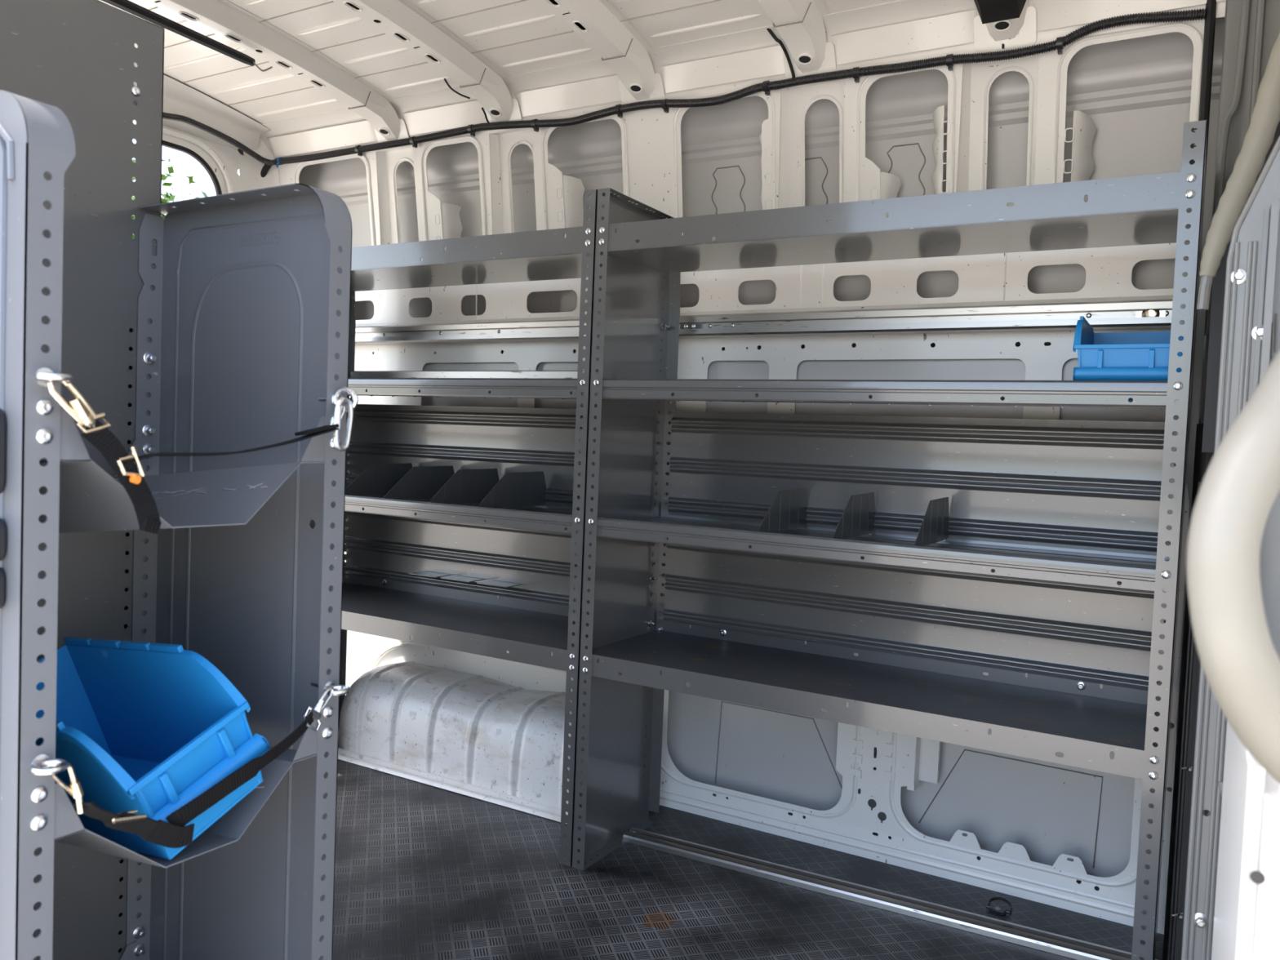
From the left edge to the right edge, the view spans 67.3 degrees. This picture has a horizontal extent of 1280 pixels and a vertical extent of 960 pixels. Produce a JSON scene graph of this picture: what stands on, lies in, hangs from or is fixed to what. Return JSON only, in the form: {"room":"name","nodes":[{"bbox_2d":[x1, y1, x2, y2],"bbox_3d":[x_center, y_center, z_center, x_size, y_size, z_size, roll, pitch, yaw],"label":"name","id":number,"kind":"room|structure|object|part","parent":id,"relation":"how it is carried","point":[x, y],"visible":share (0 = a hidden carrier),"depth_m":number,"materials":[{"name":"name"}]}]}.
{"room":"vehicle interior","nodes":[
{"label":"vehicle interior","id":0,"kind":"room"},
{"bbox_2d":[174,175,189,201],"bbox_3d":[-1.774,-0.083,3.664,0.026,1.985,0.781,1,3,-28],"label":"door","id":1,"kind":"structure","parent":0,"point":[183,190],"depth_m":3.30,"materials":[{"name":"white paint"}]},
{"bbox_2d":[133,62,279,199],"bbox_3d":[-1.648,-0.164,2.538,0.115,2.150,1.920,4,3,30],"label":"door frame","id":2,"kind":"structure","parent":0,"point":[222,160],"depth_m":3.03,"materials":[{"name":"white paint"}]},
{"bbox_2d":[162,111,277,165],"bbox_3d":[-1.306,-1.059,2.971,0.067,0.074,0.433,4,3,30],"label":"cable conduit","id":3,"kind":"object","parent":2,"relation":"attached to","point":[189,121],"visible":0.86,"depth_m":2.99,"materials":[{"name":"black plastic"}]},
{"bbox_2d":[260,164,272,177],"bbox_3d":[-1.242,-0.993,3.176,0.025,0.110,0.085,0,3,-43],"label":"branch","id":4,"kind":"object","parent":3,"relation":"attached to","point":[264,170],"visible":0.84,"depth_m":3.16,"materials":[{"name":"black plastic"}]},
{"bbox_2d":[275,157,283,168],"bbox_3d":[-1.179,-1.035,3.142,0.025,0.036,0.025,4,3,30],"label":"wrap","id":5,"kind":"object","parent":3,"relation":"attached to","point":[278,163],"visible":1,"depth_m":3.13,"materials":[{"name":"blue"}]},
{"bbox_3d":[-1.274,-0.178,3.210,0.183,1.908,0.059,1,3,-27],"label":"corner post","id":6,"kind":"part","parent":2,"relation":"part of","materials":[{"name":"white metal"}]},
{"bbox_2d":[98,0,1226,166],"bbox_3d":[-0.334,-1.006,1.750,3.050,0.243,1.900,4,3,30],"label":"ceiling","id":7,"kind":"structure","parent":0,"point":[344,73],"depth_m":2.37,"materials":[{"name":"beige paint"}]},
{"bbox_2d":[101,0,272,71],"bbox_3d":[-1.218,-1.083,2.119,0.035,0.066,0.936,4,3,32],"label":"light bar","id":8,"kind":"object","parent":7,"relation":"attached to","point":[127,6],"visible":1,"depth_m":2.30,"materials":[{"name":"black plastic"}]},
{"bbox_2d":[444,78,470,98],"bbox_3d":[-0.502,-1.071,2.634,0.075,0.043,0.011,1,3,-26],"label":"wire","id":9,"kind":"object","parent":7,"relation":"attached to","point":[445,80],"visible":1,"depth_m":2.63,"materials":[{"name":"black rubber"}]},
{"bbox_2d":[480,106,489,124],"bbox_3d":[-0.431,-1.018,2.693,0.032,0.047,0.008,1,3,-34],"label":"wire","id":10,"kind":"object","parent":7,"relation":"attached to","point":[482,108],"visible":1,"depth_m":2.69,"materials":[{"name":"black rubber"}]},
{"bbox_2d":[766,28,795,79],"bbox_3d":[0.309,-1.025,2.220,0.125,0.179,0.034,1,3,-34],"label":"wire","id":11,"kind":"object","parent":7,"relation":"attached to","point":[769,30],"visible":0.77,"depth_m":2.22,"materials":[{"name":"black rubber"}]},
{"bbox_2d":[973,0,1026,23],"bbox_3d":[0.717,-0.986,1.929,0.112,0.086,0.104,4,3,30],"label":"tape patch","id":12,"kind":"object","parent":7,"relation":"attached to","point":[989,11],"visible":1,"depth_m":1.96,"materials":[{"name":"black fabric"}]},
{"bbox_2d":[332,740,1164,959],"bbox_3d":[-0.406,0.896,1.838,3.050,0.052,1.920,4,3,30],"label":"floor","id":13,"kind":"structure","parent":0,"point":[423,871],"depth_m":2.02,"materials":[{"name":"rubber"}]},
{"bbox_2d":[0,0,164,959],"bbox_3d":[-1.331,0.093,1.534,1.304,1.502,0.349,4,3,30],"label":"partition panel","id":14,"kind":"object","parent":13,"relation":"on","point":[77,58],"visible":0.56,"depth_m":1.27,"materials":[{"name":"metal"}]},
{"bbox_3d":[-0.800,0.332,1.228,0.004,1.092,0.333,4,3,30],"label":"liner panel","id":15,"kind":"part","parent":14,"relation":"part of","materials":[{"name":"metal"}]},
{"bbox_3d":[-1.308,-0.550,1.506,1.292,0.059,0.340,4,3,30],"label":"shelf","id":16,"kind":"part","parent":14,"relation":"part of","materials":[{"name":"grey metal"}]},
{"bbox_2d":[0,89,358,959],"bbox_3d":[-0.609,0.266,1.105,0.400,1.250,0.382,4,3,30],"label":"rack","id":17,"kind":"object","parent":13,"relation":"on","point":[248,306],"visible":0.86,"depth_m":1.20,"materials":[{"name":"metal"}]},
{"bbox_2d":[0,408,6,608],"bbox_3d":[-0.600,0.025,0.860,0.063,0.184,0.033,4,3,30],"label":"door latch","id":18,"kind":"structure","parent":17,"relation":"attached to","point":[2,417],"depth_m":0.86,"materials":[{"name":"black plastic"}]},
{"bbox_3d":[-0.603,0.096,0.864,0.062,0.040,0.033,4,3,30],"label":"lever","id":19,"kind":"part","parent":18,"relation":"part of","materials":[{"name":"black plastic"}]},
{"bbox_3d":[-0.601,0.052,0.861,0.063,0.040,0.033,4,3,30],"label":"lever","id":20,"kind":"part","parent":18,"relation":"part of","materials":[{"name":"black plastic"}]},
{"bbox_3d":[-0.715,0.269,0.952,0.369,1.250,0.001,4,3,30],"label":"panel","id":21,"kind":"part","parent":17,"relation":"part of","materials":[{"name":"grey metal"}]},
{"bbox_2d":[120,925,145,959],"bbox_3d":[-0.637,0.707,1.129,0.371,0.163,0.352,4,3,30],"label":"tray","id":22,"kind":"object","parent":17,"relation":"on","point":[135,949],"depth_m":1.36,"materials":[{"name":"grey paint"}]},
{"bbox_2d":[35,636,270,860],"bbox_3d":[-0.601,0.299,1.088,0.326,0.231,0.194,4,3,30],"label":"storage bin","id":23,"kind":"object","parent":17,"relation":"in","point":[147,728],"visible":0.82,"depth_m":1.09,"materials":[{"name":"blue plastic"}]},
{"bbox_2d":[29,705,333,867],"bbox_3d":[-0.623,0.347,1.114,0.371,0.163,0.352,4,3,30],"label":"tray","id":24,"kind":"object","parent":17,"relation":"on","point":[295,791],"depth_m":1.14,"materials":[{"name":"grey paint"}]},
{"bbox_2d":[35,399,341,533],"bbox_3d":[-0.609,-0.004,1.100,0.371,0.163,0.352,4,3,30],"label":"tray","id":25,"kind":"object","parent":17,"relation":"on","point":[281,489],"depth_m":1.18,"materials":[{"name":"grey paint"}]},
{"bbox_2d":[51,686,333,848],"bbox_3d":[-0.449,0.311,1.004,0.022,0.127,0.327,4,3,30],"label":"strap","id":26,"kind":"object","parent":17,"relation":"attached to","point":[175,833],"visible":1,"depth_m":0.98,"materials":[{"name":"black fabric"}]},
{"bbox_2d":[46,380,345,533],"bbox_3d":[-0.434,-0.021,0.990,0.025,0.146,0.337,4,3,30],"label":"strap","id":27,"kind":"object","parent":17,"relation":"hanging from","point":[131,474],"visible":1,"depth_m":0.91,"materials":[{"name":"black fabric"}]},
{"bbox_3d":[-0.529,0.263,1.273,0.369,1.250,0.001,4,3,30],"label":"panel","id":28,"kind":"part","parent":17,"relation":"part of","materials":[{"name":"grey metal"}]},
{"bbox_2d":[333,396,353,451],"bbox_3d":[-0.348,-0.065,1.128,0.008,0.065,0.028,4,3,30],"label":"carabiner","id":29,"kind":"object","parent":17,"relation":"hanging from","point":[337,410],"visible":1,"depth_m":1.12,"materials":[{"name":"metal"}]},
{"bbox_2d":[337,642,572,823],"bbox_3d":[-0.476,0.667,2.707,1.066,0.326,0.265,4,3,30],"label":"wheel arch","id":30,"kind":"object","parent":13,"relation":"on","point":[477,736],"visible":0.77,"depth_m":2.64,"materials":[{"name":"white metal"}]},
{"bbox_2d":[309,189,664,866],"bbox_3d":[-0.523,0.083,2.550,1.120,1.502,0.349,4,3,30],"label":"shelving unit","id":31,"kind":"object","parent":13,"relation":"on","point":[422,569],"visible":0.44,"depth_m":2.56,"materials":[{"name":"metal"}]},
{"bbox_3d":[-1.006,0.052,2.832,0.001,1.502,0.345,4,3,30],"label":"panel","id":32,"kind":"part","parent":31,"relation":"part of","materials":[{"name":"grey metal"}]},
{"bbox_2d":[345,462,412,496],"bbox_3d":[-0.732,-0.002,2.692,0.018,0.090,0.289,4,3,30],"label":"divider","id":33,"kind":"object","parent":31,"relation":"on","point":[377,479],"visible":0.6,"depth_m":2.69,"materials":[{"name":"grey metal"}]},
{"bbox_2d":[383,465,454,499],"bbox_3d":[-0.596,0.007,2.613,0.018,0.090,0.289,4,3,30],"label":"divider","id":34,"kind":"object","parent":31,"relation":"on","point":[420,482],"visible":0.73,"depth_m":2.62,"materials":[{"name":"grey metal"}]},
{"bbox_3d":[-0.617,0.376,2.421,1.112,0.048,0.010,4,3,30],"label":"shelf","id":35,"kind":"part","parent":31,"relation":"part of","materials":[{"name":"grey metal"}]},
{"bbox_3d":[-0.446,0.197,2.697,1.064,0.243,0.008,4,3,30],"label":"panel","id":36,"kind":"part","parent":31,"relation":"part of","materials":[{"name":"grey metal"}]},
{"bbox_3d":[-0.521,0.060,2.550,1.112,0.059,0.338,4,3,30],"label":"shelf","id":37,"kind":"part","parent":31,"relation":"part of","materials":[{"name":"grey metal"}]},
{"bbox_2d":[429,468,499,503],"bbox_3d":[-0.460,0.016,2.534,0.018,0.090,0.289,4,3,30],"label":"divider","id":38,"kind":"object","parent":31,"relation":"on","point":[465,486],"visible":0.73,"depth_m":2.54,"materials":[{"name":"grey metal"}]},
{"bbox_3d":[-0.435,-0.075,2.686,1.064,0.258,0.008,4,3,30],"label":"panel","id":39,"kind":"part","parent":31,"relation":"part of","materials":[{"name":"grey metal"}]},
{"bbox_3d":[-0.509,-0.240,2.538,1.112,0.058,0.338,4,3,30],"label":"shelf","id":40,"kind":"part","parent":31,"relation":"part of","materials":[{"name":"grey metal"}]},
{"bbox_3d":[-0.496,-0.560,2.525,1.112,0.059,0.340,4,3,30],"label":"shelf","id":41,"kind":"part","parent":31,"relation":"part of","materials":[{"name":"grey metal"}]},
{"bbox_2d":[477,471,546,508],"bbox_3d":[-0.324,0.024,2.456,0.018,0.090,0.289,4,3,30],"label":"divider","id":42,"kind":"object","parent":31,"relation":"on","point":[520,489],"visible":0.88,"depth_m":2.47,"materials":[{"name":"grey metal"}]},
{"bbox_3d":[-0.039,0.114,2.272,0.001,1.502,0.345,4,3,30],"label":"panel","id":43,"kind":"part","parent":31,"relation":"part of","materials":[{"name":"grey metal"}]},
{"bbox_2d":[571,120,1207,959],"bbox_3d":[0.457,0.146,1.983,1.144,1.502,0.349,4,3,30],"label":"shelving unit","id":44,"kind":"object","parent":13,"relation":"on","point":[1057,565],"visible":1,"depth_m":2.00,"materials":[{"name":"metal"}]},
{"bbox_3d":[-0.036,0.115,2.271,0.001,1.502,0.345,4,3,30],"label":"panel","id":45,"kind":"part","parent":44,"relation":"part of","materials":[{"name":"grey metal"}]},
{"bbox_2d":[757,488,807,533],"bbox_3d":[0.312,0.065,2.088,0.018,0.090,0.289,4,3,30],"label":"divider","id":46,"kind":"object","parent":44,"relation":"on","point":[788,510],"visible":0.88,"depth_m":2.10,"materials":[{"name":"grey metal"}]},
{"bbox_2d":[832,492,875,539],"bbox_3d":[0.450,0.074,2.008,0.018,0.090,0.289,4,3,30],"label":"divider","id":47,"kind":"object","parent":44,"relation":"on","point":[857,519],"visible":0.88,"depth_m":2.02,"materials":[{"name":"grey metal"}]},
{"bbox_3d":[0.363,0.439,1.854,1.136,0.048,0.010,4,3,30],"label":"shelf","id":48,"kind":"part","parent":44,"relation":"part of","materials":[{"name":"grey metal"}]},
{"bbox_3d":[0.459,0.123,1.984,1.136,0.059,0.338,4,3,30],"label":"shelf","id":49,"kind":"part","parent":44,"relation":"part of","materials":[{"name":"grey metal"}]},
{"bbox_3d":[0.471,-0.177,1.971,1.136,0.058,0.338,4,3,30],"label":"shelf","id":50,"kind":"part","parent":44,"relation":"part of","materials":[{"name":"grey metal"}]},
{"bbox_3d":[0.484,-0.497,1.958,1.136,0.059,0.340,4,3,30],"label":"shelf","id":51,"kind":"part","parent":44,"relation":"part of","materials":[{"name":"grey metal"}]},
{"bbox_3d":[0.534,0.260,2.130,1.088,0.243,0.008,4,3,30],"label":"panel","id":52,"kind":"part","parent":44,"relation":"part of","materials":[{"name":"grey metal"}]},
{"bbox_3d":[0.545,-0.012,2.119,1.088,0.258,0.008,4,3,30],"label":"panel","id":53,"kind":"part","parent":44,"relation":"part of","materials":[{"name":"grey metal"}]},
{"bbox_2d":[914,497,949,546],"bbox_3d":[0.588,0.083,1.928,0.018,0.090,0.289,4,3,30],"label":"divider","id":54,"kind":"object","parent":44,"relation":"on","point":[934,528],"visible":0.88,"depth_m":1.94,"materials":[{"name":"grey metal"}]},
{"bbox_2d":[1072,315,1183,402],"bbox_3d":[0.887,-0.213,1.726,0.177,0.151,0.262,4,3,30],"label":"storage bin","id":55,"kind":"object","parent":44,"relation":"on","point":[1140,355],"visible":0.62,"depth_m":1.64,"materials":[{"name":"blue plastic"}]},
{"bbox_3d":[0.952,0.178,1.700,0.001,1.502,0.345,4,3,30],"label":"panel","id":56,"kind":"part","parent":44,"relation":"part of","materials":[{"name":"grey metal"}]},
{"bbox_2d":[622,827,1158,959],"bbox_3d":[0.523,0.889,2.037,1.245,0.019,0.056,4,3,28],"label":"rail","id":57,"kind":"object","parent":13,"relation":"on","point":[1065,946],"visible":1,"depth_m":2.03,"materials":[{"name":"metal"}]},
{"bbox_2d":[986,896,1012,915],"bbox_3d":[0.761,0.901,2.035,0.050,0.015,0.059,4,3,30],"label":"ring","id":58,"kind":"object","parent":13,"relation":"on","point":[1001,911],"visible":1,"depth_m":2.02,"materials":[{"name":"black metal"}]},
{"bbox_2d":[278,17,1224,934],"bbox_3d":[-0.001,-0.075,2.579,2.900,1.898,0.155,4,3,30],"label":"wall","id":59,"kind":"structure","parent":0,"point":[1115,104],"depth_m":2.27,"materials":[{"name":"white metal"}]},
{"bbox_2d":[280,8,1206,164],"bbox_3d":[-0.049,-0.959,2.489,2.615,0.053,0.024,4,3,30],"label":"cable conduit","id":60,"kind":"object","parent":59,"relation":"attached to","point":[950,60],"visible":1,"depth_m":2.25,"materials":[{"name":"black plastic"}]},
{"bbox_2d":[355,299,1173,345],"bbox_3d":[-0.003,-0.399,2.528,2.512,0.052,0.054,4,3,30],"label":"wall rail","id":61,"kind":"object","parent":59,"relation":"attached to","point":[1150,313],"visible":0.87,"depth_m":2.23,"materials":[{"name":"metal"}]},
{"bbox_3d":[0.132,-0.389,2.432,0.062,0.028,0.011,4,3,30],"label":"anchor plate","id":62,"kind":"part","parent":61,"relation":"part of","materials":[{"name":"silver metal"}]},
{"bbox_3d":[1.020,-0.331,1.920,0.052,0.013,0.007,4,3,30],"label":"anchor plate","id":63,"kind":"part","parent":61,"relation":"part of","materials":[{"name":"metal"}]},
{"bbox_2d":[1181,0,1279,959],"bbox_3d":[0.820,-0.031,1.110,0.307,1.998,1.920,4,3,30],"label":"door","id":64,"kind":"structure","parent":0,"point":[1232,904],"depth_m":1.20,"materials":[{"name":"grey paint"}]},
{"bbox_2d":[1162,422,1213,959],"bbox_3d":[0.957,0.417,1.674,0.036,1.028,0.130,4,3,30],"label":"trim","id":65,"kind":"structure","parent":64,"relation":"attached to","point":[1190,660],"depth_m":1.65,"materials":[{"name":"grey plastic"}]},
{"bbox_2d":[1188,0,1217,440],"bbox_3d":[1.089,-0.562,1.870,0.018,0.981,0.102,4,3,30],"label":"seal","id":66,"kind":"object","parent":64,"relation":"attached to","point":[1211,5],"visible":0.4,"depth_m":1.85,"materials":[{"name":"black rubber"}]},
{"bbox_2d":[1186,351,1279,783],"bbox_3d":[0.390,0.040,0.558,0.159,0.314,0.082,1,3,-37],"label":"handle","id":67,"kind":"object","parent":64,"relation":"attached to","point":[1240,486],"visible":1,"depth_m":0.53,"materials":[{"name":"beige plastic"}]},
{"bbox_2d":[1196,31,1279,310],"bbox_3d":[0.900,-0.472,1.403,0.127,0.440,0.038,4,3,30],"label":"strip","id":68,"kind":"object","parent":64,"relation":"attached to","point":[1258,140],"visible":0.98,"depth_m":1.40,"materials":[{"name":"beige plastic"}]},
{"label":"outside","id":69,"kind":"structure","parent":0,"visible":0},
{"label":"ground","id":70,"kind":"structure","parent":69,"visible":0},
{"bbox_2d":[130,158,208,238],"bbox_3d":[-7.310,-2.022,13.814,4.168,5.518,4.397,0,3,-40],"label":"tree","id":71,"kind":"object","parent":70,"relation":"on","point":[167,198],"visible":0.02,"depth_m":13.28,"materials":[{"name":"green plant"}]}
]}

